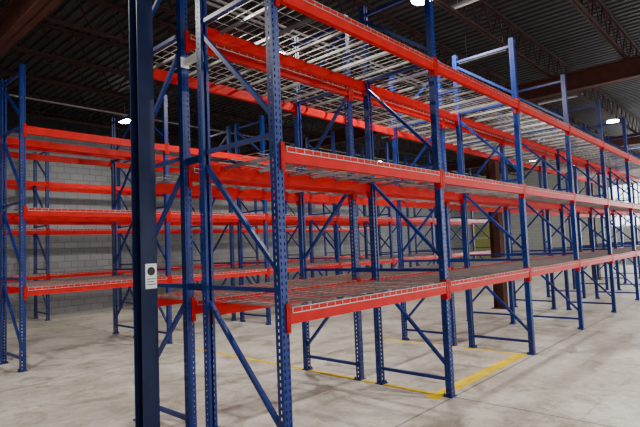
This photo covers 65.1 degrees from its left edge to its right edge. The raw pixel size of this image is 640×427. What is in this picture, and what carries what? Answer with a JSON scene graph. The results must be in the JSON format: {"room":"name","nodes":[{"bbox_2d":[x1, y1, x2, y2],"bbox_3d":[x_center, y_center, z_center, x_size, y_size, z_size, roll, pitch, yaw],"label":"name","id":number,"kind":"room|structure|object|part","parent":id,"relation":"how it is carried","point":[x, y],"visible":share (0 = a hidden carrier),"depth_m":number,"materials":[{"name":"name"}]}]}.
{"room":"warehouse","nodes":[
{"label":"warehouse","id":0,"kind":"room"},
{"bbox_2d":[4,108,462,319],"bbox_3d":[-3.754,0.127,20.675,0.200,6.250,41.000,-6,-5,42],"label":"wall","id":1,"kind":"structure","parent":0,"point":[68,253],"depth_m":16.68,"materials":[{"name":"concrete"}]},
{"bbox_2d":[0,264,639,426],"bbox_3d":[4.822,2.441,12.747,22.750,0.103,41.000,-6,-5,42],"label":"floor","id":2,"kind":"structure","parent":0,"point":[80,373],"depth_m":7.07,"materials":[{"name":"concrete"}]},
{"bbox_2d":[128,0,159,426],"bbox_3d":[-1.678,-0.431,4.756,0.280,5.110,0.280,-6,-5,42],"label":"steel column","id":3,"kind":"structure","parent":2,"relation":"on","point":[143,183],"depth_m":4.70,"materials":[{"name":"blue metal"}]},
{"bbox_2d":[0,0,62,57],"bbox_3d":[-2.356,-3.127,5.508,22.750,0.420,0.220,-6,-5,42],"label":"girder","id":4,"kind":"object","parent":3,"relation":"on","point":[18,17],"visible":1,"depth_m":7.38,"materials":[{"name":"brown metal"}]},
{"bbox_2d":[4,105,225,151],"bbox_3d":[-7.108,-2.733,16.504,0.092,0.600,9.819,-6,-5,42],"label":"joist","id":5,"kind":"object","parent":4,"relation":"on","point":[8,107],"visible":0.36,"depth_m":15.90,"materials":[{"name":"orange metal"}]},
{"bbox_2d":[4,90,250,148],"bbox_3d":[-5.967,-2.848,15.461,0.092,0.600,9.819,-6,-5,42],"label":"joist","id":6,"kind":"object","parent":4,"relation":"on","point":[13,92],"visible":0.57,"depth_m":14.63,"materials":[{"name":"orange metal"}]},
{"bbox_2d":[0,69,272,141],"bbox_3d":[-4.826,-2.963,14.418,0.092,0.600,9.819,-6,-5,42],"label":"joist","id":7,"kind":"object","parent":4,"relation":"on","point":[0,69],"visible":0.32,"depth_m":13.24,"materials":[{"name":"orange metal"}]},
{"bbox_2d":[0,48,309,134],"bbox_3d":[-3.685,-3.078,13.375,0.092,0.600,9.819,-6,-5,42],"label":"joist","id":8,"kind":"object","parent":4,"relation":"on","point":[59,83],"visible":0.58,"depth_m":11.91,"materials":[{"name":"orange metal"}]},
{"bbox_2d":[0,11,344,125],"bbox_3d":[-2.544,-3.193,12.332,0.092,0.600,9.819,-6,-5,42],"label":"joist","id":9,"kind":"object","parent":4,"relation":"on","point":[39,24],"visible":0.47,"depth_m":10.26,"materials":[{"name":"orange metal"}]},
{"bbox_2d":[42,0,383,115],"bbox_3d":[-1.403,-3.308,11.289,0.092,0.600,9.819,-6,-5,42],"label":"joist","id":10,"kind":"object","parent":4,"relation":"on","point":[100,2],"visible":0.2,"depth_m":8.89,"materials":[{"name":"orange metal"}]},
{"bbox_2d":[152,0,429,103],"bbox_3d":[-0.263,-3.423,10.246,0.092,0.600,9.819,-6,-5,42],"label":"joist","id":11,"kind":"object","parent":4,"relation":"on","point":[171,10],"visible":0.39,"depth_m":9.78,"materials":[{"name":"orange metal"}]},
{"bbox_2d":[318,0,484,82],"bbox_3d":[0.878,-3.538,9.203,0.092,0.600,9.819,-6,-5,42],"label":"joist","id":12,"kind":"object","parent":4,"relation":"on","point":[413,31],"visible":0.34,"depth_m":10.20,"materials":[{"name":"orange metal"}]},
{"bbox_2d":[433,0,549,74],"bbox_3d":[2.019,-3.653,8.161,0.092,0.600,9.819,-6,-5,42],"label":"joist","id":13,"kind":"object","parent":4,"relation":"on","point":[441,3],"visible":0.95,"depth_m":9.76,"materials":[{"name":"orange metal"}]},
{"bbox_2d":[569,0,625,55],"bbox_3d":[3.160,-3.768,7.118,0.092,0.600,9.819,-6,-5,42],"label":"joist","id":14,"kind":"object","parent":4,"relation":"on","point":[602,5],"visible":1,"depth_m":9.57,"materials":[{"name":"orange metal"}]},
{"bbox_2d":[145,263,156,288],"bbox_3d":[-1.565,0.581,4.647,0.002,0.230,0.114,-6,-5,42],"label":"label","id":15,"kind":"object","parent":3,"relation":"attached to","point":[150,269],"visible":1,"depth_m":4.64,"materials":[{"name":"white paper"}]},
{"bbox_2d":[4,152,370,320],"bbox_3d":[-3.706,0.711,19.054,1.078,4.870,17.900,-6,-5,42],"label":"rack","id":16,"kind":"object","parent":2,"relation":"on","point":[34,185],"visible":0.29,"depth_m":15.43,"materials":[{"name":"red metal"}]},
{"bbox_3d":[-7.996,0.578,14.375,1.058,4.870,0.120,-6,-5,42],"label":"upright frame","id":17,"kind":"part","parent":16,"relation":"part of","materials":[{"name":"blue metal"}]},
{"bbox_3d":[-6.280,0.631,16.247,1.058,4.870,0.120,-6,-5,42],"label":"upright frame","id":18,"kind":"part","parent":16,"relation":"part of","materials":[{"name":"blue metal"}]},
{"bbox_3d":[-4.564,0.684,18.118,1.058,4.870,0.120,-6,-5,42],"label":"upright frame","id":19,"kind":"part","parent":16,"relation":"part of","materials":[{"name":"blue metal"}]},
{"bbox_3d":[-2.848,0.737,19.990,1.058,4.870,0.120,-6,-5,42],"label":"upright frame","id":20,"kind":"part","parent":16,"relation":"part of","materials":[{"name":"blue metal"}]},
{"bbox_3d":[-1.131,0.790,21.862,1.058,4.870,0.120,-6,-5,42],"label":"upright frame","id":21,"kind":"part","parent":16,"relation":"part of","materials":[{"name":"blue metal"}]},
{"bbox_3d":[0.585,0.843,23.733,1.058,4.870,0.120,-6,-5,42],"label":"upright frame","id":22,"kind":"part","parent":16,"relation":"part of","materials":[{"name":"blue metal"}]},
{"bbox_2d":[4,115,462,337],"bbox_3d":[-0.001,0.338,15.668,1.078,4.870,17.900,-6,-5,42],"label":"rack","id":23,"kind":"object","parent":2,"relation":"on","point":[112,164],"visible":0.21,"depth_m":11.31,"materials":[{"name":"red metal"}]},
{"bbox_3d":[-4.292,0.205,10.988,1.058,4.870,0.120,-6,-5,42],"label":"upright frame","id":24,"kind":"part","parent":23,"relation":"part of","materials":[{"name":"blue metal"}]},
{"bbox_3d":[-2.575,0.258,12.860,1.058,4.870,0.120,-6,-5,42],"label":"upright frame","id":25,"kind":"part","parent":23,"relation":"part of","materials":[{"name":"blue metal"}]},
{"bbox_3d":[-0.859,0.311,14.732,1.058,4.870,0.120,-6,-5,42],"label":"upright frame","id":26,"kind":"part","parent":23,"relation":"part of","materials":[{"name":"blue metal"}]},
{"bbox_3d":[0.857,0.364,16.604,1.058,4.870,0.120,-6,-5,42],"label":"upright frame","id":27,"kind":"part","parent":23,"relation":"part of","materials":[{"name":"blue metal"}]},
{"bbox_3d":[2.573,0.417,18.475,1.058,4.870,0.120,-6,-5,42],"label":"upright frame","id":28,"kind":"part","parent":23,"relation":"part of","materials":[{"name":"blue metal"}]},
{"bbox_3d":[4.290,0.470,20.347,1.058,4.870,0.120,-6,-5,42],"label":"upright frame","id":29,"kind":"part","parent":23,"relation":"part of","materials":[{"name":"blue metal"}]},
{"bbox_3d":[6.006,0.523,22.218,1.058,4.870,0.120,-6,-5,42],"label":"upright frame","id":30,"kind":"part","parent":23,"relation":"part of","materials":[{"name":"blue metal"}]},
{"bbox_2d":[0,63,490,372],"bbox_3d":[0.946,0.242,14.802,1.078,4.870,17.900,-6,-5,42],"label":"rack","id":31,"kind":"object","parent":2,"relation":"on","point":[45,214],"visible":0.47,"depth_m":9.62,"materials":[{"name":"metal"}]},
{"bbox_3d":[-5.061,0.057,8.251,1.058,4.870,0.120,-6,-5,42],"label":"upright frame","id":32,"kind":"part","parent":31,"relation":"part of","materials":[{"name":"blue metal"}]},
{"bbox_3d":[-3.344,0.110,10.122,1.058,4.870,0.120,-6,-5,42],"label":"upright frame","id":33,"kind":"part","parent":31,"relation":"part of","materials":[{"name":"blue metal"}]},
{"bbox_3d":[-1.628,0.163,11.994,1.058,4.870,0.120,-6,-5,42],"label":"upright frame","id":34,"kind":"part","parent":31,"relation":"part of","materials":[{"name":"blue metal"}]},
{"bbox_3d":[0.088,0.216,13.866,1.058,4.870,0.120,-6,-5,42],"label":"upright frame","id":35,"kind":"part","parent":31,"relation":"part of","materials":[{"name":"blue metal"}]},
{"bbox_3d":[1.804,0.269,15.738,1.058,4.870,0.120,-6,-5,42],"label":"upright frame","id":36,"kind":"part","parent":31,"relation":"part of","materials":[{"name":"blue metal"}]},
{"bbox_3d":[3.521,0.322,17.609,1.058,4.870,0.120,-6,-5,42],"label":"upright frame","id":37,"kind":"part","parent":31,"relation":"part of","materials":[{"name":"blue metal"}]},
{"bbox_3d":[5.237,0.375,19.481,1.058,4.870,0.120,-6,-5,42],"label":"upright frame","id":38,"kind":"part","parent":31,"relation":"part of","materials":[{"name":"blue metal"}]},
{"bbox_3d":[6.953,0.428,21.353,1.058,4.870,0.120,-6,-5,42],"label":"upright frame","id":39,"kind":"part","parent":31,"relation":"part of","materials":[{"name":"blue metal"}]},
{"bbox_2d":[128,0,639,426],"bbox_3d":[5.222,-0.076,12.614,1.078,4.870,20.440,-6,-5,42],"label":"rack","id":40,"kind":"object","parent":2,"relation":"on","point":[192,303],"visible":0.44,"depth_m":7.01,"materials":[{"name":"blue metal"}]},
{"bbox_3d":[-1.643,-0.287,5.127,1.058,4.870,0.120,-6,-5,42],"label":"upright frame","id":41,"kind":"part","parent":40,"relation":"part of","materials":[{"name":"blue metal"}]},
{"bbox_3d":[0.073,-0.234,6.998,1.058,4.870,0.120,-6,-5,42],"label":"upright frame","id":42,"kind":"part","parent":40,"relation":"part of","materials":[{"name":"blue metal"}]},
{"bbox_3d":[1.789,-0.181,8.870,1.058,4.870,0.120,-6,-5,42],"label":"upright frame","id":43,"kind":"part","parent":40,"relation":"part of","materials":[{"name":"blue metal"}]},
{"bbox_3d":[3.506,-0.129,10.742,1.058,4.870,0.120,-6,-5,42],"label":"upright frame","id":44,"kind":"part","parent":40,"relation":"part of","materials":[{"name":"blue metal"}]},
{"bbox_3d":[5.222,-0.076,12.614,1.058,4.870,0.120,-6,-5,42],"label":"upright frame","id":45,"kind":"part","parent":40,"relation":"part of","materials":[{"name":"blue metal"}]},
{"bbox_3d":[6.938,-0.023,14.485,1.058,4.870,0.120,-6,-5,42],"label":"upright frame","id":46,"kind":"part","parent":40,"relation":"part of","materials":[{"name":"blue metal"}]},
{"bbox_3d":[8.655,0.030,16.357,1.058,4.870,0.120,-6,-5,42],"label":"upright frame","id":47,"kind":"part","parent":40,"relation":"part of","materials":[{"name":"blue metal"}]},
{"bbox_3d":[10.371,0.083,18.229,1.058,4.870,0.120,-6,-5,42],"label":"upright frame","id":48,"kind":"part","parent":40,"relation":"part of","materials":[{"name":"blue metal"}]},
{"bbox_3d":[12.087,0.136,20.100,1.058,4.870,0.120,-6,-5,42],"label":"upright frame","id":49,"kind":"part","parent":40,"relation":"part of","materials":[{"name":"blue metal"}]},
{"bbox_2d":[181,0,639,426],"bbox_3d":[6.083,-0.162,11.826,1.311,4.870,20.440,-6,-5,42],"label":"rack","id":50,"kind":"object","parent":2,"relation":"on","point":[441,282],"visible":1,"depth_m":5.87,"materials":[{"name":"blue metal"}]},
{"bbox_3d":[-0.696,-0.383,4.261,1.058,4.870,0.120,-6,-5,42],"label":"upright frame","id":51,"kind":"part","parent":50,"relation":"part of","materials":[{"name":"blue metal"}]},
{"bbox_3d":[1.020,-0.330,6.133,1.058,4.870,0.120,-6,-5,42],"label":"upright frame","id":52,"kind":"part","parent":50,"relation":"part of","materials":[{"name":"blue metal"}]},
{"bbox_3d":[2.737,-0.277,8.004,1.058,4.870,0.120,-6,-5,42],"label":"upright frame","id":53,"kind":"part","parent":50,"relation":"part of","materials":[{"name":"blue metal"}]},
{"bbox_3d":[4.453,-0.224,9.876,1.058,4.870,0.120,-6,-5,42],"label":"upright frame","id":54,"kind":"part","parent":50,"relation":"part of","materials":[{"name":"blue metal"}]},
{"bbox_3d":[6.169,-0.171,11.748,1.058,4.870,0.120,-6,-5,42],"label":"upright frame","id":55,"kind":"part","parent":50,"relation":"part of","materials":[{"name":"blue metal"}]},
{"bbox_3d":[7.886,-0.118,13.619,1.058,4.870,0.120,-6,-5,42],"label":"upright frame","id":56,"kind":"part","parent":50,"relation":"part of","materials":[{"name":"blue metal"}]},
{"bbox_3d":[9.602,-0.065,15.491,1.058,4.870,0.120,-6,-5,42],"label":"upright frame","id":57,"kind":"part","parent":50,"relation":"part of","materials":[{"name":"blue metal"}]},
{"bbox_3d":[11.318,-0.012,17.363,1.058,4.870,0.120,-6,-5,42],"label":"upright frame","id":58,"kind":"part","parent":50,"relation":"part of","materials":[{"name":"blue metal"}]},
{"bbox_2d":[481,108,509,308],"bbox_3d":[4.489,-0.150,12.854,0.380,5.110,0.380,-6,-5,42],"label":"steel column","id":59,"kind":"structure","parent":2,"relation":"on","point":[497,246],"depth_m":12.80,"materials":[{"name":"brown metal"}]},
{"bbox_2d":[225,55,639,163],"bbox_3d":[4.468,-2.916,12.951,22.750,0.420,0.220,-6,-5,42],"label":"girder","id":60,"kind":"object","parent":59,"relation":"on","point":[628,68],"visible":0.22,"depth_m":11.94,"materials":[{"name":"brown metal"}]},
{"bbox_2d":[226,141,260,152],"bbox_3d":[-0.486,-2.529,23.725,0.092,0.600,9.819,-6,-5,42],"label":"joist","id":61,"kind":"object","parent":60,"relation":"on","point":[226,141],"visible":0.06,"depth_m":20.88,"materials":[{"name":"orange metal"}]},
{"bbox_2d":[250,133,392,160],"bbox_3d":[0.655,-2.644,22.682,0.092,0.600,9.819,-6,-5,42],"label":"joist","id":62,"kind":"object","parent":60,"relation":"on","point":[329,148],"visible":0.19,"depth_m":22.44,"materials":[{"name":"orange metal"}]},
{"bbox_2d":[282,127,421,165],"bbox_3d":[1.796,-2.759,21.639,0.092,0.600,9.819,-6,-5,42],"label":"joist","id":63,"kind":"object","parent":60,"relation":"on","point":[284,127],"visible":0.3,"depth_m":21.54,"materials":[{"name":"orange metal"}]},
{"bbox_2d":[308,118,450,161],"bbox_3d":[2.937,-2.874,20.596,0.092,0.600,9.819,-6,-5,42],"label":"joist","id":64,"kind":"object","parent":60,"relation":"on","point":[399,151],"visible":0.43,"depth_m":20.31,"materials":[{"name":"orange metal"}]},
{"bbox_2d":[344,109,478,156],"bbox_3d":[4.077,-2.989,19.554,0.092,0.600,9.819,-6,-5,42],"label":"joist","id":65,"kind":"object","parent":60,"relation":"on","point":[346,109],"visible":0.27,"depth_m":19.08,"materials":[{"name":"orange metal"}]},
{"bbox_2d":[384,111,513,151],"bbox_3d":[5.218,-3.103,18.511,0.092,0.600,9.819,-6,-5,42],"label":"joist","id":66,"kind":"object","parent":60,"relation":"on","point":[386,115],"visible":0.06,"depth_m":17.65,"materials":[{"name":"orange metal"}]},
{"bbox_2d":[429,87,548,145],"bbox_3d":[6.359,-3.218,17.468,0.092,0.600,9.819,-6,-5,42],"label":"joist","id":67,"kind":"object","parent":60,"relation":"on","point":[462,96],"visible":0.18,"depth_m":17.94,"materials":[{"name":"orange metal"}]},
{"bbox_2d":[482,68,590,134],"bbox_3d":[7.500,-3.333,16.425,0.092,0.600,9.819,-6,-5,42],"label":"joist","id":68,"kind":"object","parent":60,"relation":"on","point":[488,71],"visible":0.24,"depth_m":15.87,"materials":[{"name":"orange metal"}]},
{"bbox_2d":[545,50,636,132],"bbox_3d":[8.641,-3.448,15.382,0.092,0.600,9.819,-6,-5,42],"label":"joist","id":69,"kind":"object","parent":60,"relation":"on","point":[551,55],"visible":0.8,"depth_m":15.17,"materials":[{"name":"orange metal"}]},
{"bbox_2d":[620,29,639,58],"bbox_3d":[9.782,-3.563,14.339,0.092,0.600,9.819,-6,-5,42],"label":"joist","id":70,"kind":"object","parent":60,"relation":"on","point":[625,39],"visible":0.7,"depth_m":11.26,"materials":[{"name":"orange metal"}]},
{"bbox_2d":[583,151,602,279],"bbox_3d":[10.819,0.057,19.935,0.380,5.110,0.380,-6,-5,42],"label":"steel column","id":71,"kind":"structure","parent":2,"relation":"on","point":[591,184],"depth_m":19.86,"materials":[{"name":"metal"}]},
{"bbox_2d":[382,132,639,180],"bbox_3d":[10.887,-2.718,19.951,22.750,0.420,0.220,-6,-5,42],"label":"girder","id":72,"kind":"object","parent":71,"relation":"on","point":[475,162],"visible":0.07,"depth_m":21.68,"materials":[{"name":"brown metal"}]},
{"bbox_2d":[399,160,478,175],"bbox_3d":[7.277,-2.439,29.904,0.092,0.600,9.819,-6,-5,42],"label":"joist","id":73,"kind":"object","parent":72,"relation":"on","point":[399,160],"visible":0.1,"depth_m":27.92,"materials":[{"name":"orange metal"}]},
{"bbox_2d":[422,156,500,177],"bbox_3d":[8.418,-2.554,28.861,0.092,0.600,9.819,-6,-5,42],"label":"joist","id":74,"kind":"object","parent":72,"relation":"on","point":[426,156],"visible":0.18,"depth_m":28.92,"materials":[{"name":"orange metal"}]},
{"bbox_2d":[450,151,524,176],"bbox_3d":[9.559,-2.669,27.818,0.092,0.600,9.819,-6,-5,42],"label":"joist","id":75,"kind":"object","parent":72,"relation":"on","point":[450,151],"visible":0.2,"depth_m":26.72,"materials":[{"name":"orange metal"}]},
{"bbox_2d":[481,145,550,173],"bbox_3d":[10.699,-2.784,26.775,0.092,0.600,9.819,-6,-5,42],"label":"joist","id":76,"kind":"object","parent":72,"relation":"on","point":[481,145],"visible":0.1,"depth_m":27.95,"materials":[{"name":"orange metal"}]},
{"bbox_2d":[589,125,639,158],"bbox_3d":[14.122,-3.129,23.646,0.092,0.600,9.819,-6,-5,42],"label":"joist","id":77,"kind":"object","parent":72,"relation":"on","point":[595,128],"visible":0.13,"depth_m":22.07,"materials":[{"name":"orange metal"}]},
{"bbox_2d":[634,118,639,132],"bbox_3d":[15.263,-3.244,22.604,0.092,0.600,9.819,-6,-5,42],"label":"joist","id":78,"kind":"object","parent":72,"relation":"on","point":[636,119],"visible":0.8,"depth_m":19.31,"materials":[{"name":"orange metal"}]},
{"bbox_2d":[0,0,639,176],"bbox_3d":[4.635,-3.787,13.229,22.750,0.100,41.200,-6,-5,42],"label":"ceiling","id":79,"kind":"structure","parent":0,"point":[557,25],"depth_m":11.56,"materials":[{"name":"metal"}]},
{"bbox_2d":[120,103,129,122],"bbox_3d":[-5.562,-2.927,14.278,0.360,0.650,0.360,-6,-5,42],"label":"lamp","id":80,"kind":"object","parent":79,"relation":"hanging from","point":[127,120],"visible":0.4,"depth_m":14.20,"materials":[{"name":"white"}]},
{"bbox_2d":[411,0,423,4],"bbox_3d":[1.575,-3.643,7.807,0.360,0.650,0.360,-6,-5,42],"label":"lamp","id":81,"kind":"object","parent":79,"relation":"hanging from","point":[415,2],"visible":0.69,"depth_m":7.86,"materials":[{"name":"white plastic"}]},
{"bbox_2d":[451,0,478,8],"bbox_3d":[2.555,-3.707,8.010,1.200,0.575,0.060,-6,-5,42],"label":"strip light","id":82,"kind":"object","parent":79,"relation":"hanging from","point":[465,2],"visible":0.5,"depth_m":8.19,"materials":[{"name":"white plastic"}]},
{"bbox_2d":[459,23,505,63],"bbox_3d":[3.438,-3.578,10.522,1.200,0.575,0.060,-6,-5,42],"label":"strip light","id":83,"kind":"object","parent":79,"relation":"hanging from","point":[501,23],"visible":0.39,"depth_m":10.53,"materials":[{"name":"white plastic"}]},
{"bbox_2d":[538,93,582,104],"bbox_3d":[6.749,-3.476,14.132,1.200,0.575,0.060,-6,-5,42],"label":"strip light","id":84,"kind":"object","parent":79,"relation":"hanging from","point":[570,96],"visible":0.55,"depth_m":14.16,"materials":[{"name":"white plastic"}]},
{"bbox_2d":[607,103,618,122],"bbox_3d":[9.797,-3.387,16.803,0.360,0.650,0.360,-6,-5,42],"label":"lamp","id":85,"kind":"object","parent":79,"relation":"hanging from","point":[610,120],"visible":0.72,"depth_m":16.72,"materials":[{"name":"white"}]},
{"bbox_2d":[466,156,639,264],"bbox_3d":[18.612,-0.294,28.134,22.750,6.250,0.200,-6,-5,42],"label":"wall","id":86,"kind":"structure","parent":0,"point":[535,237],"depth_m":31.84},
{"bbox_2d":[4,0,624,182],"bbox_3d":[1.749,-2.680,15.709,6.730,0.080,41.000,-6,-5,42],"label":"conduit","id":87,"kind":"object","parent":86,"relation":"attached to","point":[219,1],"visible":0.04,"depth_m":10.70,"materials":[{"name":"metal"}]},
{"bbox_2d":[474,224,490,258],"bbox_3d":[11.529,2.133,34.350,2.180,2.860,0.070,-6,-5,42],"label":"door","id":88,"kind":"structure","parent":86,"relation":"in","point":[481,240],"depth_m":34.64,"materials":[{"name":"yellow paint"}]},
{"bbox_2d":[607,182,639,226],"bbox_3d":[17.815,-0.503,28.660,2.280,2.460,0.070,-6,-5,42],"label":"window","id":89,"kind":"structure","parent":86,"relation":"in","point":[624,195],"depth_m":28.90,"materials":[{"name":"white glass"}]}
]}

